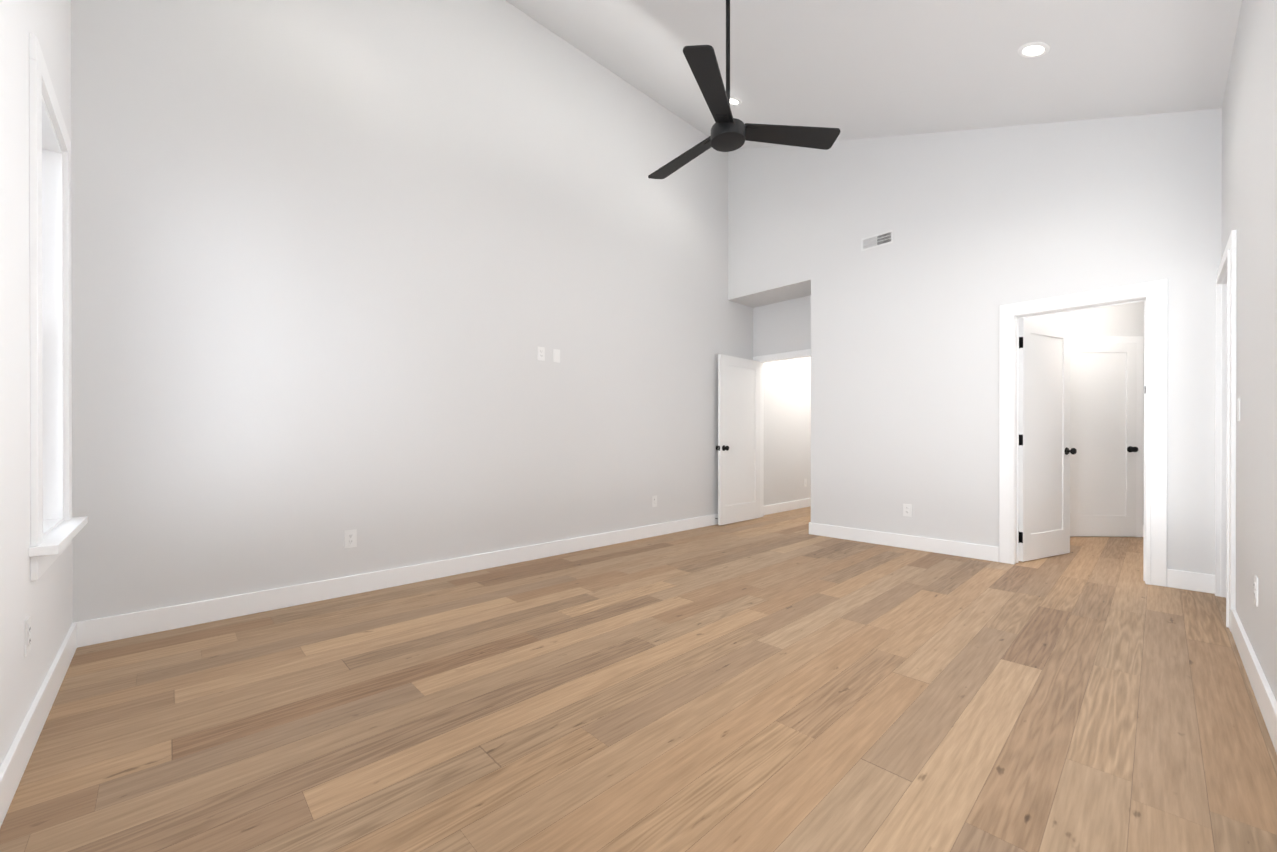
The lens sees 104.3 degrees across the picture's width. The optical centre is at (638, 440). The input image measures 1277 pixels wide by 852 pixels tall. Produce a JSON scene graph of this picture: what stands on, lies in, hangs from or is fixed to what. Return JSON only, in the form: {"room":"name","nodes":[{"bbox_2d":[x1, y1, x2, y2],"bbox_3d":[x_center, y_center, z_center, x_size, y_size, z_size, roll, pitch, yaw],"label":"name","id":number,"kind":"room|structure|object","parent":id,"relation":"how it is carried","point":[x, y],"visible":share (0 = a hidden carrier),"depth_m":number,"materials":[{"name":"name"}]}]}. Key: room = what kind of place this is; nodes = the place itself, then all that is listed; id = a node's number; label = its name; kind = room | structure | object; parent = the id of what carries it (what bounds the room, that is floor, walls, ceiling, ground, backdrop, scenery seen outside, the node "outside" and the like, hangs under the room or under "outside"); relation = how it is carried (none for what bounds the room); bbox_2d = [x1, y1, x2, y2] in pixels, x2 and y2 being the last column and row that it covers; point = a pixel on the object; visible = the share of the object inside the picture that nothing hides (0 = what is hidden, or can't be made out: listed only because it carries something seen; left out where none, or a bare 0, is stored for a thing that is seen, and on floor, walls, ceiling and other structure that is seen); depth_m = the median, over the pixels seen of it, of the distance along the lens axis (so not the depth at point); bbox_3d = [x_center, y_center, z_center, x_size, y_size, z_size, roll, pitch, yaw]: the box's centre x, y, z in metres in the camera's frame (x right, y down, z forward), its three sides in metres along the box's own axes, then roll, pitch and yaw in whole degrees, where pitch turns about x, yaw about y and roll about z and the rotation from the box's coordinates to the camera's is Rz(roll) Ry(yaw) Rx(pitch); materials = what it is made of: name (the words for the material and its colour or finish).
{"room":"empty bedroom","nodes":[
{"label":"empty bedroom","id":0,"kind":"room"},
{"bbox_2d":[0,0,72,765],"bbox_3d":[-1.478,-1.447,0.948,0.160,4.950,4.260,0,0,-44],"label":"wall","id":1,"kind":"structure","parent":0,"point":[45,600],"depth_m":1.57,"materials":[{"name":"paint"}]},
{"bbox_2d":[24,615,30,656],"bbox_3d":[-2.017,0.646,1.641,0.008,0.116,0.072,0,0,-44],"label":"electrical outlet","id":2,"kind":"object","parent":1,"relation":"attached to","point":[27,635],"visible":0.98,"depth_m":1.63,"materials":[{"name":"white plastic"}]},
{"bbox_2d":[0,621,83,827],"bbox_3d":[-1.415,0.965,1.015,0.016,0.125,3.930,0,0,-44],"label":"baseboard","id":3,"kind":"structure","parent":1,"relation":"attached to","point":[80,634],"depth_m":1.67,"materials":[{"name":"paint"}]},
{"bbox_2d":[29,33,87,580],"bbox_3d":[-2.393,-0.453,1.957,0.225,1.863,0.890,0,0,-44],"label":"window","id":4,"kind":"structure","parent":1,"relation":"in","point":[56,527],"depth_m":2.18,"materials":[{"name":"paint"}]},
{"bbox_2d":[71,0,810,622],"bbox_3d":[0.504,-1.459,5.681,9.560,4.950,0.140,0,0,-44],"label":"wall","id":5,"kind":"structure","parent":0,"point":[341,268],"depth_m":3.39,"materials":[{"name":"paint"}]},
{"bbox_2d":[344,529,356,547],"bbox_3d":[-1.907,0.652,3.288,0.072,0.116,0.008,0,0,-44],"label":"electrical outlet","id":6,"kind":"object","parent":5,"relation":"attached to","point":[350,538],"visible":1,"depth_m":3.28,"materials":[{"name":"white plastic"}]},
{"bbox_2d":[84,514,717,645],"bbox_3d":[-0.631,0.957,4.493,5.950,0.125,0.024,0,0,-44],"label":"baseboard","id":7,"kind":"structure","parent":5,"relation":"attached to","point":[117,627],"depth_m":3.23,"materials":[{"name":"paint"}]},
{"bbox_2d":[537,346,544,360],"bbox_3d":[-0.843,-0.750,4.298,0.072,0.116,0.008,0,0,-44],"label":"outlet","id":8,"kind":"object","parent":5,"relation":"attached to","point":[540,353],"visible":1,"depth_m":4.30,"materials":[{"name":"white plastic"}]},
{"bbox_2d":[553,349,559,362],"bbox_3d":[-0.727,-0.751,4.409,0.072,0.116,0.006,0,0,-44],"label":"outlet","id":9,"kind":"object","parent":5,"relation":"attached to","point":[556,355],"visible":1,"depth_m":4.41,"materials":[{"name":"white plastic"}]},
{"bbox_2d":[652,496,656,506],"bbox_3d":[0.171,0.647,5.268,0.072,0.116,0.008,0,0,-44],"label":"electrical outlet","id":10,"kind":"object","parent":5,"relation":"attached to","point":[654,501],"visible":1,"depth_m":5.26,"materials":[{"name":"white plastic"}]},
{"bbox_2d":[716,354,759,524],"bbox_3d":[1.268,-0.008,6.184,0.862,2.030,0.176,0,0,-44],"label":"door","id":11,"kind":"structure","parent":5,"relation":"in","point":[738,447],"depth_m":6.14,"materials":[{"name":"paint"}]},
{"bbox_2d":[764,498,810,514],"bbox_3d":[2.769,0.948,7.738,3.210,0.125,0.016,0,0,-44],"label":"baseboard","id":12,"kind":"structure","parent":5,"relation":"attached to","point":[786,506],"depth_m":7.11,"materials":[{"name":"paint"}]},
{"bbox_2d":[0,506,1276,851],"bbox_3d":[2.358,1.081,3.712,10.000,0.120,5.880,0,0,-44],"label":"floor","id":13,"kind":"structure","parent":0,"point":[780,682],"depth_m":1.85,"materials":[{"name":"brown wood"}]},
{"bbox_2d":[753,295,810,356],"bbox_3d":[1.934,-0.365,6.198,0.120,2.760,1.090,0,0,-44],"label":"wall","id":14,"kind":"structure","parent":0,"point":[782,327],"depth_m":6.24,"materials":[{"name":"paint"}]},
{"bbox_2d":[753,349,810,516],"bbox_3d":[1.904,-0.042,6.222,0.140,2.113,1.012,0,0,-44],"label":"door frame","id":15,"kind":"structure","parent":14,"relation":"attached to","point":[763,359],"depth_m":6.53,"materials":[{"name":"paint"}]},
{"bbox_2d":[505,0,1241,148],"bbox_3d":[0.433,-3.022,2.765,5.720,1.861,4.580,0,0,-44],"label":"ceiling","id":16,"kind":"structure","parent":0,"point":[856,69],"depth_m":3.59,"materials":[{"name":"paint"}]},
{"bbox_2d":[730,97,741,105],"bbox_3d":[0.922,-3.311,4.846,0.172,0.062,0.163,0,0,-44],"label":"recessed light","id":17,"kind":"object","parent":16,"relation":"in","point":[734,101],"visible":0.71,"depth_m":4.84,"materials":[{"name":"white plastic"}]},
{"bbox_2d":[648,0,840,178],"bbox_3d":[0.421,-2.332,2.955,1.207,1.195,1.113,0,0,-44],"label":"ceiling fan","id":18,"kind":"object","parent":16,"relation":"hanging from","point":[729,132],"visible":1,"depth_m":2.88,"materials":[{"name":"black metal"}]},
{"bbox_2d":[1018,42,1049,57],"bbox_3d":[2.522,-2.491,3.169,0.172,0.062,0.163,0,0,-44],"label":"recessed light","id":19,"kind":"object","parent":16,"relation":"in","point":[1031,50],"visible":1,"depth_m":3.16,"materials":[{"name":"white plastic"}]},
{"bbox_2d":[728,108,1221,574],"bbox_3d":[3.249,-1.456,4.416,0.670,4.950,5.480,0,0,-44],"label":"wall","id":20,"kind":"structure","parent":0,"point":[984,224],"depth_m":4.39,"materials":[{"name":"paint"}]},
{"bbox_2d":[861,230,892,250],"bbox_3d":[2.340,-1.962,4.875,0.012,0.125,0.300,0,0,-44],"label":"air vent","id":21,"kind":"object","parent":20,"relation":"in","point":[878,240],"visible":1,"depth_m":4.87,"materials":[{"name":"white metal"}]},
{"bbox_2d":[809,522,998,561],"bbox_3d":[2.439,0.956,4.778,0.019,0.125,1.700,0,0,-44],"label":"baseboard","id":22,"kind":"structure","parent":20,"relation":"attached to","point":[977,551],"depth_m":4.66,"materials":[{"name":"paint"}]},
{"bbox_2d":[903,504,911,516],"bbox_3d":[2.535,0.658,4.680,0.008,0.116,0.072,0,0,-44],"label":"electrical outlet","id":23,"kind":"object","parent":20,"relation":"attached to","point":[907,509],"visible":1,"depth_m":4.68,"materials":[{"name":"white plastic"}]},
{"bbox_2d":[1019,318,1076,561],"bbox_3d":[3.531,-0.004,4.311,0.752,2.030,0.176,0,0,-26],"label":"door","id":24,"kind":"structure","parent":20,"relation":"attached to","point":[1045,451],"depth_m":4.28,"materials":[{"name":"paint"}]},
{"bbox_2d":[999,279,1166,586],"bbox_3d":[3.405,-0.052,3.857,0.174,2.145,0.960,0,0,-44],"label":"door frame","id":25,"kind":"structure","parent":20,"relation":"attached to","point":[1152,295],"depth_m":3.60,"materials":[{"name":"paint"}]},
{"bbox_2d":[1026,302,1143,536],"bbox_3d":[4.780,-0.483,5.301,1.994,3.000,1.994,0,0,-44],"label":"wall","id":26,"kind":"structure","parent":0,"point":[1123,320],"depth_m":4.45,"materials":[{"name":"paint"}]},
{"bbox_2d":[1070,343,1137,535],"bbox_3d":[4.878,-0.006,5.192,0.696,2.030,0.094,0,0,1],"label":"room door","id":27,"kind":"structure","parent":26,"relation":"in","point":[1103,385],"depth_m":5.22,"materials":[{"name":"paint"}]},
{"bbox_2d":[1070,336,1142,536],"bbox_3d":[4.878,-0.038,5.231,0.840,2.110,0.018,0,0,1],"label":"door frame","id":28,"kind":"structure","parent":26,"relation":"attached to","point":[1138,340],"depth_m":5.21,"materials":[{"name":"paint"}]},
{"bbox_2d":[1221,0,1276,700],"bbox_3d":[1.891,-1.448,1.326,5.560,4.950,0.120,0,0,-44],"label":"wall","id":29,"kind":"structure","parent":0,"point":[1249,159],"depth_m":2.11,"materials":[{"name":"paint"}]},
{"bbox_2d":[1215,229,1236,631],"bbox_3d":[3.553,-0.050,2.929,0.944,2.145,0.151,0,0,-44],"label":"door frame","id":30,"kind":"structure","parent":29,"relation":"attached to","point":[1225,462],"depth_m":2.86,"materials":[{"name":"paint"}]},
{"bbox_2d":[1231,609,1276,753],"bbox_3d":[1.559,0.965,1.111,4.454,0.125,0.019,0,0,-44],"label":"baseboard","id":31,"kind":"structure","parent":29,"relation":"attached to","point":[1265,698],"depth_m":1.96,"materials":[{"name":"paint"}]},
{"bbox_2d":[1254,575,1257,605],"bbox_3d":[2.571,0.625,2.068,0.072,0.116,0.008,0,0,-44],"label":"electrical outlet","id":32,"kind":"object","parent":29,"relation":"attached to","point":[1256,590],"visible":1,"depth_m":2.06,"materials":[{"name":"white plastic"}]}
]}

